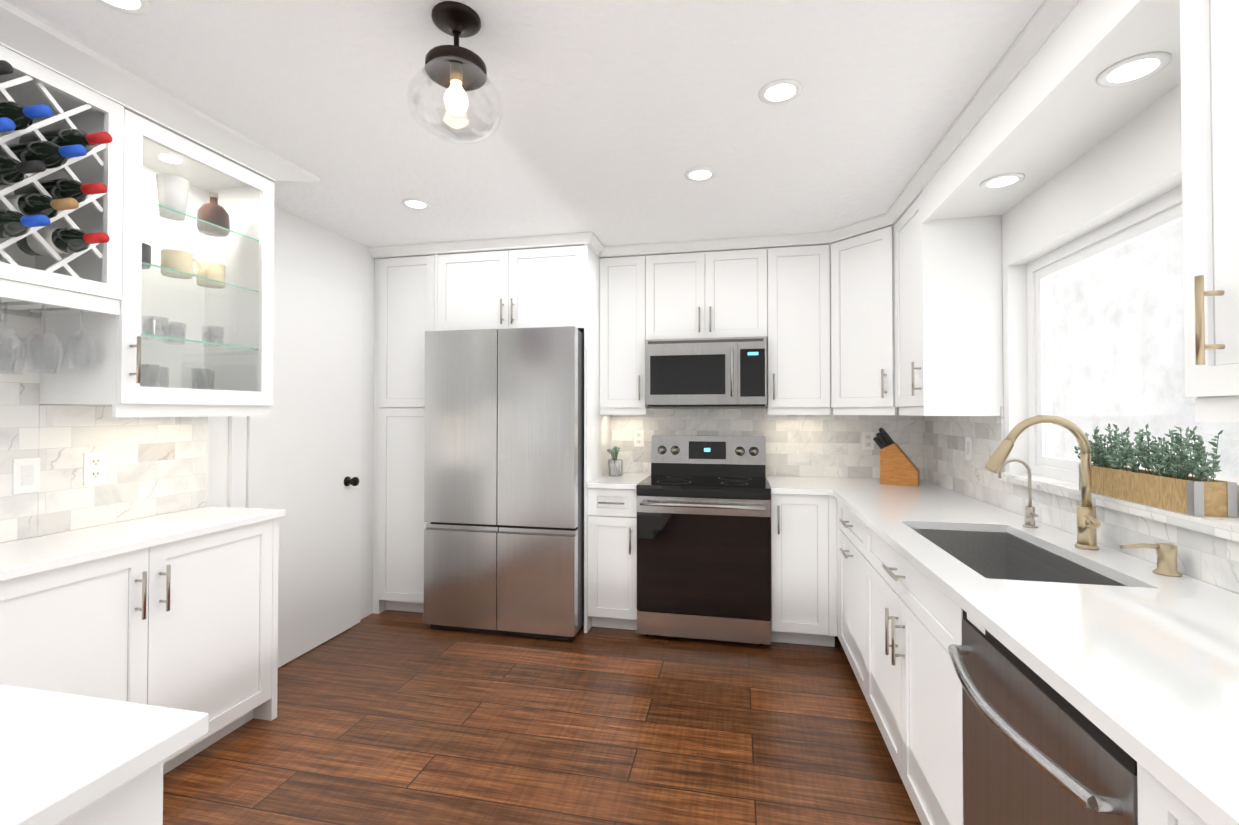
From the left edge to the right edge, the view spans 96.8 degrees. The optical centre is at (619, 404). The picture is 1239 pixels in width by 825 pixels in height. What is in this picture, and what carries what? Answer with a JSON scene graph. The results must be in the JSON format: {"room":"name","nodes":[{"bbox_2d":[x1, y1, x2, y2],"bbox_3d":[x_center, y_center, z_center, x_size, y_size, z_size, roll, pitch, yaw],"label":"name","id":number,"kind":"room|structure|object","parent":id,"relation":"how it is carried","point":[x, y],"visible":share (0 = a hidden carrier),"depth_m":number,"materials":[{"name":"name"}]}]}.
{"room":"kitchen","nodes":[
{"label":"kitchen","id":0,"kind":"room"},
{"bbox_2d":[4,0,1044,257],"bbox_3d":[-0.393,-1.131,0.851,4.270,0.100,6.900,0,-1,12],"label":"ceiling","id":1,"kind":"structure","parent":0,"point":[618,120],"depth_m":1.94,"materials":[{"name":"white paint"}]},
{"bbox_2d":[96,0,150,14],"bbox_3d":[-1.315,-1.070,1.437,0.144,0.007,0.144,0,-1,12],"label":"recessed light","id":2,"kind":"object","parent":1,"relation":"in","point":[138,7],"visible":1,"depth_m":1.47,"materials":[{"name":"white plastic"}]},
{"bbox_2d":[401,199,430,209],"bbox_3d":[-1.066,-1.051,2.887,0.144,0.007,0.144,0,-1,12],"label":"recessed light","id":3,"kind":"object","parent":1,"relation":"in","point":[419,204],"visible":1,"depth_m":2.88,"materials":[{"name":"white"}]},
{"bbox_2d":[407,1,502,143],"bbox_3d":[-0.452,-0.907,1.526,0.256,0.330,0.256,0,-1,12],"label":"ceiling light","id":4,"kind":"object","parent":1,"relation":"hanging from","point":[456,70],"visible":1,"depth_m":1.51,"materials":[{"name":"clear glass"}]},
{"bbox_2d":[685,167,715,181],"bbox_3d":[0.371,-1.056,2.527,0.144,0.007,0.144,0,-1,12],"label":"recessed light","id":5,"kind":"object","parent":1,"relation":"in","point":[699,174],"visible":1,"depth_m":2.52,"materials":[{"name":"white"}]},
{"bbox_2d":[759,79,801,104],"bbox_3d":[0.548,-1.064,1.876,0.144,0.007,0.144,0,-1,12],"label":"recessed light","id":6,"kind":"object","parent":1,"relation":"in","point":[781,91],"visible":1,"depth_m":1.87,"materials":[{"name":"white plastic"}]},
{"bbox_2d":[163,610,921,824],"bbox_3d":[-0.393,1.408,0.818,4.270,0.100,6.900,0,-1,12],"label":"floor","id":7,"kind":"structure","parent":0,"point":[390,717],"depth_m":2.27,"materials":[{"name":"brown wood"}]},
{"bbox_2d":[58,761,162,824],"bbox_3d":[-1.658,0.903,-0.161,1.605,0.882,2.242,0,-1,12],"label":"base cabinet","id":8,"kind":"object","parent":7,"relation":"on","point":[138,800],"visible":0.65,"depth_m":0.73,"materials":[{"name":"white wood"}]},
{"bbox_2d":[0,684,208,824],"bbox_3d":[-1.636,0.446,-0.154,1.648,0.030,2.292,0,-1,12],"label":"countertop","id":9,"kind":"structure","parent":8,"relation":"on","point":[64,756],"depth_m":0.72,"materials":[{"name":"white stone"}]},
{"bbox_2d":[0,518,278,774],"bbox_3d":[-1.800,0.930,1.950,0.443,0.882,1.070,0,-1,12],"label":"base cabinet","id":10,"kind":"object","parent":7,"relation":"on","point":[190,624],"visible":0.71,"depth_m":1.95,"materials":[{"name":"white wood"}]},
{"bbox_2d":[0,506,284,581],"bbox_3d":[-1.837,0.471,1.792,0.418,0.030,1.429,0,-1,12],"label":"countertop","id":11,"kind":"structure","parent":10,"relation":"on","point":[28,556],"depth_m":1.91,"materials":[{"name":"white stone"}]},
{"bbox_2d":[373,255,434,613],"bbox_3d":[-1.368,0.209,3.942,0.456,2.380,0.628,0,-1,12],"label":"pantry cabinet","id":12,"kind":"object","parent":7,"relation":"on","point":[404,307],"visible":0.62,"depth_m":3.65,"materials":[{"name":"white wood"}]},
{"bbox_2d":[424,326,583,640],"bbox_3d":[-0.656,0.468,3.679,0.970,1.846,0.760,0,-1,12],"label":"fridge","id":13,"kind":"object","parent":7,"relation":"on","point":[504,480],"visible":0.98,"depth_m":3.31,"materials":[{"name":"grey metal"}]},
{"bbox_2d":[434,244,609,632],"bbox_3d":[-0.642,0.205,3.765,1.036,2.378,0.668,0,-1,12],"label":"tall cabinet","id":14,"kind":"object","parent":7,"relation":"on","point":[544,287],"visible":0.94,"depth_m":3.49,"materials":[{"name":"white wood"}]},
{"bbox_2d":[588,488,636,629],"bbox_3d":[0.018,0.952,3.619,0.308,0.882,0.658,0,-1,12],"label":"base cabinet","id":15,"kind":"object","parent":7,"relation":"on","point":[612,558],"visible":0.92,"depth_m":3.35,"materials":[{"name":"white wood"}]},
{"bbox_2d":[587,472,650,488],"bbox_3d":[0.018,0.494,3.628,0.310,0.030,0.633,0,-1,12],"label":"countertop","id":16,"kind":"structure","parent":15,"relation":"on","point":[625,480],"depth_m":3.43,"materials":[{"name":"white stone"}]},
{"bbox_2d":[607,446,622,475],"bbox_3d":[-0.031,0.381,3.768,0.104,0.200,0.106,0,-1,12],"label":"plant pot","id":17,"kind":"object","parent":16,"relation":"on","point":[615,466],"visible":0.98,"depth_m":3.73,"materials":[{"name":"white ceramic"}]},
{"bbox_2d":[636,435,770,645],"bbox_3d":[0.535,0.799,3.450,0.769,1.184,0.701,0,-1,12],"label":"range","id":18,"kind":"object","parent":7,"relation":"on","point":[703,537],"visible":1,"depth_m":3.19,"materials":[{"name":"grey"}]},
{"bbox_2d":[770,494,836,646],"bbox_3d":[1.100,0.949,3.387,0.354,0.882,0.658,0,-1,12],"label":"base cabinet","id":19,"kind":"object","parent":7,"relation":"on","point":[803,569],"visible":0.85,"depth_m":3.12,"materials":[{"name":"white wood"}]},
{"bbox_2d":[837,500,866,700],"bbox_3d":[1.429,0.939,2.660,0.673,0.882,0.704,0,-1,12],"label":"base cabinet","id":20,"kind":"object","parent":7,"relation":"on","point":[851,573],"visible":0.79,"depth_m":2.68,"materials":[{"name":"white wood"}]},
{"bbox_2d":[866,525,1004,824],"bbox_3d":[1.246,0.928,1.805,0.673,0.882,1.043,0,-1,12],"label":"base cabinet","id":21,"kind":"object","parent":7,"relation":"on","point":[914,616],"visible":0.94,"depth_m":1.73,"materials":[{"name":"white wood"}]},
{"bbox_2d":[766,476,1238,824],"bbox_3d":[1.001,0.466,1.446,0.978,0.030,4.488,0,-1,12],"label":"countertop","id":22,"kind":"structure","parent":21,"relation":"on","point":[1141,667],"depth_m":1.09,"materials":[{"name":"white stone"}]},
{"bbox_2d":[873,428,919,485],"bbox_3d":[1.659,0.306,3.308,0.244,0.338,0.105,-1,-1,34],"label":"knife block","id":23,"kind":"object","parent":22,"relation":"on","point":[898,466],"visible":1,"depth_m":3.27,"materials":[{"name":"brown wood"}]},
{"bbox_2d":[998,459,1037,527],"bbox_3d":[1.502,0.331,2.068,0.128,0.256,0.072,0,-1,12],"label":"filter faucet","id":24,"kind":"object","parent":22,"relation":"on","point":[1030,515],"visible":0.96,"depth_m":2.07,"materials":[{"name":"silver metal"}]},
{"bbox_2d":[913,529,1124,585],"bbox_3d":[1.221,0.602,1.771,0.430,0.229,0.830,0,-1,12],"label":"sink basin","id":25,"kind":"object","parent":22,"relation":"in","point":[997,555],"depth_m":2.10,"materials":[{"name":"silver metal"}]},
{"bbox_2d":[984,415,1100,549],"bbox_3d":[1.353,0.243,1.742,0.318,0.424,0.140,0,-1,12],"label":"faucet","id":26,"kind":"object","parent":22,"relation":"on","point":[1088,523],"visible":1,"depth_m":1.75,"materials":[{"name":"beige metal"}]},
{"bbox_2d":[1119,543,1181,576],"bbox_3d":[1.425,0.411,1.479,0.134,0.080,0.056,0,-1,12],"label":"soap dispenser","id":27,"kind":"object","parent":22,"relation":"on","point":[1167,553],"visible":0.98,"depth_m":1.46,"materials":[{"name":"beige metal"}]},
{"bbox_2d":[948,610,1137,824],"bbox_3d":[1.046,0.918,1.000,0.709,0.879,0.600,0,-1,12],"label":"dishwasher","id":28,"kind":"object","parent":7,"relation":"on","point":[1038,750],"visible":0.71,"depth_m":1.03,"materials":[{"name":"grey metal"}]},
{"bbox_2d":[1137,762,1208,824],"bbox_3d":[0.943,0.910,0.394,0.673,0.882,0.618,0,-1,12],"label":"base cabinet","id":29,"kind":"object","parent":7,"relation":"on","point":[1159,803],"visible":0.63,"depth_m":0.72,"materials":[{"name":"white wood"}]},
{"bbox_2d":[2,0,1237,619],"bbox_3d":[-0.427,0.139,0.842,3.840,2.440,6.540,0,-1,12],"label":"wall","id":30,"kind":"structure","parent":0,"point":[1082,152],"depth_m":2.02,"materials":[{"name":"white paint"}]},
{"bbox_2d":[0,45,123,314],"bbox_3d":[-1.951,-0.661,1.445,0.368,0.706,0.920,0,-1,12],"label":"wine rack cabinet","id":31,"kind":"object","parent":30,"relation":"attached to","point":[89,279],"visible":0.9,"depth_m":1.79,"materials":[{"name":"white wood"}]},
{"bbox_2d":[0,60,13,74],"bbox_3d":[-1.768,-0.893,1.487,0.300,0.076,0.076,0,-1,12],"label":"wine bottle","id":32,"kind":"object","parent":31,"relation":"in","point":[6,67],"visible":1,"depth_m":1.46,"materials":[{"name":"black glass"}]},
{"bbox_2d":[0,117,15,131],"bbox_3d":[-1.757,-0.741,1.482,0.300,0.076,0.076,0,-1,12],"label":"wine bottle","id":33,"kind":"object","parent":31,"relation":"in","point":[7,124],"visible":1,"depth_m":1.45,"materials":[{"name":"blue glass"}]},
{"bbox_2d":[0,298,22,370],"bbox_3d":[-1.813,-0.219,1.609,0.094,0.235,0.093,0,-1,12],"label":"hanging wine glass","id":34,"kind":"object","parent":31,"relation":"hanging from","point":[18,349],"visible":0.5,"depth_m":1.63,"materials":[{"name":"clear glass"}]},
{"bbox_2d":[0,302,26,373],"bbox_3d":[-1.948,-0.217,1.746,0.094,0.235,0.093,0,-1,12],"label":"hanging wine glass","id":35,"kind":"object","parent":31,"relation":"hanging from","point":[21,367],"visible":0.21,"depth_m":1.75,"materials":[{"name":"clear glass"}]},
{"bbox_2d":[0,156,45,185],"bbox_3d":[-1.757,-0.663,1.560,0.300,0.075,0.075,0,-1,12],"label":"wine bottle","id":36,"kind":"object","parent":31,"relation":"in","point":[13,171],"visible":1,"depth_m":1.53,"materials":[{"name":"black glass"}]},
{"bbox_2d":[0,209,49,238],"bbox_3d":[-1.739,-0.510,1.554,0.300,0.075,0.075,0,-1,12],"label":"wine bottle","id":37,"kind":"object","parent":31,"relation":"in","point":[13,224],"visible":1,"depth_m":1.52,"materials":[{"name":"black glass"}]},
{"bbox_2d":[0,100,52,132],"bbox_3d":[-1.735,-0.816,1.557,0.300,0.075,0.075,0,-1,12],"label":"wine bottle","id":38,"kind":"object","parent":31,"relation":"in","point":[21,116],"visible":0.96,"depth_m":1.52,"materials":[{"name":"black glass"}]},
{"bbox_2d":[0,193,78,218],"bbox_3d":[-1.736,-0.586,1.632,0.300,0.076,0.076,0,-1,12],"label":"wine bottle","id":39,"kind":"object","parent":31,"relation":"in","point":[35,204],"visible":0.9,"depth_m":1.60,"materials":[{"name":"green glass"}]},
{"bbox_2d":[0,140,86,168],"bbox_3d":[-1.708,-0.739,1.628,0.300,0.075,0.075,0,-1,12],"label":"wine bottle","id":40,"kind":"object","parent":31,"relation":"in","point":[49,154],"visible":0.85,"depth_m":1.60,"materials":[{"name":"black glass"}]},
{"bbox_2d":[22,304,64,373],"bbox_3d":[-1.791,-0.217,1.712,0.094,0.235,0.093,0,-1,12],"label":"hanging wine glass","id":41,"kind":"object","parent":31,"relation":"hanging from","point":[61,357],"visible":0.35,"depth_m":1.71,"materials":[{"name":"clear glass"}]},
{"bbox_2d":[29,309,59,369],"bbox_3d":[-1.926,-0.226,1.845,0.072,0.215,0.071,0,-1,12],"label":"hanging wine glass","id":42,"kind":"object","parent":31,"relation":"hanging from","point":[30,346],"visible":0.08,"depth_m":1.84,"materials":[{"name":"clear glass"}]},
{"bbox_2d":[14,178,106,202],"bbox_3d":[-1.724,-0.661,1.709,0.300,0.075,0.075,0,-1,12],"label":"wine bottle","id":43,"kind":"object","parent":31,"relation":"in","point":[78,191],"visible":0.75,"depth_m":1.68,"materials":[{"name":"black glass"}]},
{"bbox_2d":[16,228,109,255],"bbox_3d":[-1.713,-0.508,1.704,0.300,0.076,0.076,0,-1,12],"label":"wine bottle","id":44,"kind":"object","parent":31,"relation":"in","point":[65,240],"visible":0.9,"depth_m":1.68,"materials":[{"name":"black glass"}]},
{"bbox_2d":[19,128,112,152],"bbox_3d":[-1.706,-0.814,1.707,0.300,0.075,0.075,0,-1,12],"label":"wine bottle","id":45,"kind":"object","parent":31,"relation":"in","point":[68,137],"visible":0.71,"depth_m":1.67,"materials":[{"name":"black glass"}]},
{"bbox_2d":[66,310,95,369],"bbox_3d":[-1.770,-0.226,1.811,0.072,0.215,0.071,0,-1,12],"label":"hanging wine glass","id":46,"kind":"object","parent":31,"relation":"hanging from","point":[87,348],"visible":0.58,"depth_m":1.81,"materials":[{"name":"clear glass"}]},
{"bbox_2d":[0,308,209,542],"bbox_3d":[-2.095,0.051,1.611,0.014,0.804,1.902,0,-1,12],"label":"backsplash","id":47,"kind":"structure","parent":30,"relation":"attached to","point":[157,465],"depth_m":2.05,"materials":[{"name":"tile"}]},
{"bbox_2d":[12,458,39,493],"bbox_3d":[-2.028,0.242,1.885,0.009,0.118,0.072,0,-1,12],"label":"light switch","id":48,"kind":"object","parent":47,"relation":"attached to","point":[26,475],"visible":1,"depth_m":1.88,"materials":[{"name":"white plastic"}]},
{"bbox_2d":[83,452,105,484],"bbox_3d":[-1.986,0.240,2.085,0.007,0.118,0.072,0,-1,12],"label":"electrical outlet","id":49,"kind":"object","parent":47,"relation":"attached to","point":[94,470],"visible":1,"depth_m":2.08,"materials":[{"name":"white plastic"}]},
{"bbox_2d":[39,109,274,416],"bbox_3d":[-1.770,-0.479,2.192,0.408,1.050,0.620,0,-1,12],"label":"upper cabinet","id":50,"kind":"object","parent":30,"relation":"attached to","point":[239,307],"visible":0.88,"depth_m":2.27,"materials":[{"name":"white wood"}]},
{"bbox_2d":[142,243,150,268],"bbox_3d":[-1.781,-0.548,2.007,0.113,0.080,0.122,1,-1,-45],"label":"cup","id":51,"kind":"object","parent":50,"relation":"in","point":[146,253],"depth_m":2.01,"materials":[{"name":"grey ceramic"}]},
{"bbox_2d":[140,364,214,389],"bbox_3d":[-1.809,-0.085,2.200,0.156,0.135,0.456,0,-1,12],"label":"glassware","id":52,"kind":"object","parent":50,"relation":"in","point":[166,370],"depth_m":2.23,"materials":[{"name":"clear glass"}]},
{"bbox_2d":[156,174,199,223],"bbox_3d":[-1.745,-0.806,2.149,0.104,0.150,0.102,0,-1,12],"label":"cup","id":53,"kind":"object","parent":50,"relation":"in","point":[171,193],"depth_m":2.12,"materials":[{"name":"white ceramic"}]},
{"bbox_2d":[141,316,224,347],"bbox_3d":[-1.806,-0.293,2.192,0.142,0.085,0.432,0,-1,12],"label":"glasses","id":54,"kind":"object","parent":50,"relation":"in","point":[147,326],"depth_m":2.23,"materials":[{"name":"clear glass"}]},
{"bbox_2d":[161,249,206,282],"bbox_3d":[-1.740,-0.552,2.173,0.099,0.092,0.115,0,-1,6],"label":"cup","id":55,"kind":"object","parent":50,"relation":"in","point":[185,266],"depth_m":2.14,"materials":[{"name":"grey ceramic"}]},
{"bbox_2d":[196,262,225,288],"bbox_3d":[-1.735,-0.550,2.331,0.102,0.092,0.113,0,-1,12],"label":"cup","id":56,"kind":"object","parent":50,"relation":"in","point":[216,268],"depth_m":2.31,"materials":[{"name":"grey ceramic"}]},
{"bbox_2d":[197,192,229,236],"bbox_3d":[-1.725,-0.814,2.340,0.116,0.170,0.114,0,-1,12],"label":"vase","id":57,"kind":"object","parent":50,"relation":"in","point":[206,209],"depth_m":2.31,"materials":[{"name":"brown ceramic"}]},
{"bbox_2d":[0,0,319,186],"bbox_3d":[-1.959,-1.058,0.325,0.163,0.058,4.613,0,-1,12],"label":"crown molding","id":58,"kind":"structure","parent":30,"relation":"attached to","point":[24,34],"depth_m":1.83,"materials":[{"name":"white wood"}]},
{"bbox_2d":[228,265,361,667],"bbox_3d":[-1.728,0.328,3.088,0.109,2.120,0.930,0,-1,12],"label":"door","id":59,"kind":"structure","parent":30,"relation":"in","point":[295,454],"depth_m":3.11,"materials":[{"name":"white wood"}]},
{"bbox_2d":[368,232,599,258],"bbox_3d":[-0.907,-1.017,3.525,1.538,0.058,0.065,0,-1,12],"label":"crown molding","id":60,"kind":"structure","parent":30,"relation":"attached to","point":[570,239],"depth_m":3.50,"materials":[{"name":"white wood"}]},
{"bbox_2d":[600,256,652,414],"bbox_3d":[0.048,-0.459,3.780,0.308,1.050,0.368,0,-1,12],"label":"upper cabinet","id":61,"kind":"object","parent":30,"relation":"attached to","point":[622,326],"visible":0.98,"depth_m":3.65,"materials":[{"name":"white wood"}]},
{"bbox_2d":[646,248,766,339],"bbox_3d":[0.578,-0.703,3.669,0.773,0.565,0.368,0,-1,12],"label":"upper cabinet","id":62,"kind":"object","parent":30,"relation":"attached to","point":[716,294],"visible":0.96,"depth_m":3.52,"materials":[{"name":"white wood"}]},
{"bbox_2d":[645,336,766,406],"bbox_3d":[0.569,-0.203,3.618,0.757,0.429,0.456,0,-1,12],"label":"microwave","id":63,"kind":"object","parent":62,"relation":"attached to","point":[712,372],"visible":1,"depth_m":3.45,"materials":[{"name":"grey metal"}]},
{"bbox_2d":[610,408,922,478],"bbox_3d":[0.943,0.252,3.762,2.063,0.458,0.010,0,-1,12],"label":"backsplash","id":64,"kind":"structure","parent":30,"relation":"attached to","point":[830,445],"depth_m":3.71,"materials":[{"name":"tile"}]},
{"bbox_2d":[634,430,643,446],"bbox_3d":[0.137,0.238,3.926,0.072,0.118,0.007,0,-1,12],"label":"electrical outlet","id":65,"kind":"object","parent":64,"relation":"attached to","point":[638,438],"visible":1,"depth_m":3.92,"materials":[{"name":"white plastic"}]},
{"bbox_2d":[862,432,873,449],"bbox_3d":[1.629,0.234,3.607,0.072,0.118,0.007,0,-1,12],"label":"electrical outlet","id":66,"kind":"object","parent":64,"relation":"attached to","point":[867,441],"visible":1,"depth_m":3.60,"materials":[{"name":"white plastic"}]},
{"bbox_2d":[765,245,829,414],"bbox_3d":[1.138,-0.462,3.546,0.368,1.050,0.368,0,-1,12],"label":"upper cabinet","id":67,"kind":"object","parent":30,"relation":"attached to","point":[798,330],"visible":0.98,"depth_m":3.41,"materials":[{"name":"white wood"}]},
{"bbox_2d":[829,225,898,414],"bbox_3d":[1.595,-0.465,3.320,0.618,1.050,0.618,0,-1,12],"label":"upper cabinet","id":68,"kind":"object","parent":30,"relation":"attached to","point":[862,324],"visible":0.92,"depth_m":3.18,"materials":[{"name":"white wood"}]},
{"bbox_2d":[894,193,1002,415],"bbox_3d":[1.603,-0.472,2.761,0.368,1.050,0.468,0,-1,12],"label":"upper cabinet","id":69,"kind":"object","parent":30,"relation":"attached to","point":[948,324],"visible":0.92,"depth_m":2.54,"materials":[{"name":"white wood"}]},
{"bbox_2d":[880,0,1079,228],"bbox_3d":[0.905,-1.059,0.260,0.065,0.058,5.686,0,-1,12],"label":"crown molding","id":70,"kind":"structure","parent":30,"relation":"attached to","point":[1051,13],"depth_m":1.83,"materials":[{"name":"white wood"}]},
{"bbox_2d":[980,173,1024,188],"bbox_3d":[1.476,-0.861,2.124,0.144,0.007,0.144,0,-1,12],"label":"recessed light","id":71,"kind":"object","parent":30,"relation":"in","point":[1002,181],"visible":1,"depth_m":2.12,"materials":[{"name":"white"}]},
{"bbox_2d":[922,0,1149,222],"bbox_3d":[1.262,-0.962,1.821,0.021,0.211,1.524,0,-1,12],"label":"soffit","id":72,"kind":"structure","parent":30,"relation":"attached to","point":[1082,35],"depth_m":1.60,"materials":[{"name":"white paint"}]},
{"bbox_2d":[923,406,1238,593],"bbox_3d":[1.485,0.220,1.345,0.010,0.458,4.488,0,-1,12],"label":"backsplash","id":73,"kind":"structure","parent":30,"relation":"attached to","point":[1211,559],"depth_m":2.14,"materials":[{"name":"tile"}]},
{"bbox_2d":[965,437,971,460],"bbox_3d":[1.793,0.224,2.830,0.009,0.118,0.072,0,-1,12],"label":"light switch","id":74,"kind":"object","parent":73,"relation":"attached to","point":[968,446],"visible":1,"depth_m":2.82,"materials":[{"name":"white plastic"}]},
{"bbox_2d":[999,472,1238,541],"bbox_3d":[1.594,0.308,1.731,0.109,0.034,1.470,0,-1,12],"label":"window sill","id":75,"kind":"structure","parent":30,"relation":"attached to","point":[1225,527],"depth_m":1.60,"materials":[{"name":"stone"}]},
{"bbox_2d":[1074,423,1236,516],"bbox_3d":[1.563,0.172,1.652,0.124,0.235,0.546,0,-1,12],"label":"planter box","id":76,"kind":"object","parent":75,"relation":"on","point":[1177,488],"visible":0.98,"depth_m":1.54,"materials":[{"name":"brown wood"}]},
{"bbox_2d":[1027,185,1238,516],"bbox_3d":[1.683,-0.168,1.718,0.070,0.925,1.430,0,-1,12],"label":"window","id":77,"kind":"structure","parent":30,"relation":"in","point":[1158,213],"depth_m":2.09,"materials":[{"name":"white glass"}]},
{"bbox_2d":[1096,51,1171,86],"bbox_3d":[1.336,-0.870,1.433,0.144,0.007,0.144,0,-1,12],"label":"recessed light","id":78,"kind":"object","parent":30,"relation":"in","point":[1133,69],"visible":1,"depth_m":1.43,"materials":[{"name":"white plastic"}]},
{"bbox_2d":[1180,0,1238,421],"bbox_3d":[1.157,-0.499,0.682,0.368,1.050,0.734,0,-1,12],"label":"upper cabinet","id":79,"kind":"object","parent":30,"relation":"attached to","point":[1209,41],"visible":1,"depth_m":1.01,"materials":[{"name":"white wood"}]},
{"label":"outside","id":80,"kind":"structure","parent":0,"visible":0},
{"bbox_2d":[1051,220,1238,482],"bbox_3d":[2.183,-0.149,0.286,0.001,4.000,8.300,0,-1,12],"label":"window pane","id":81,"kind":"structure","parent":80,"point":[1146,372],"depth_m":2.98,"materials":[{"name":"glass"}]}
]}

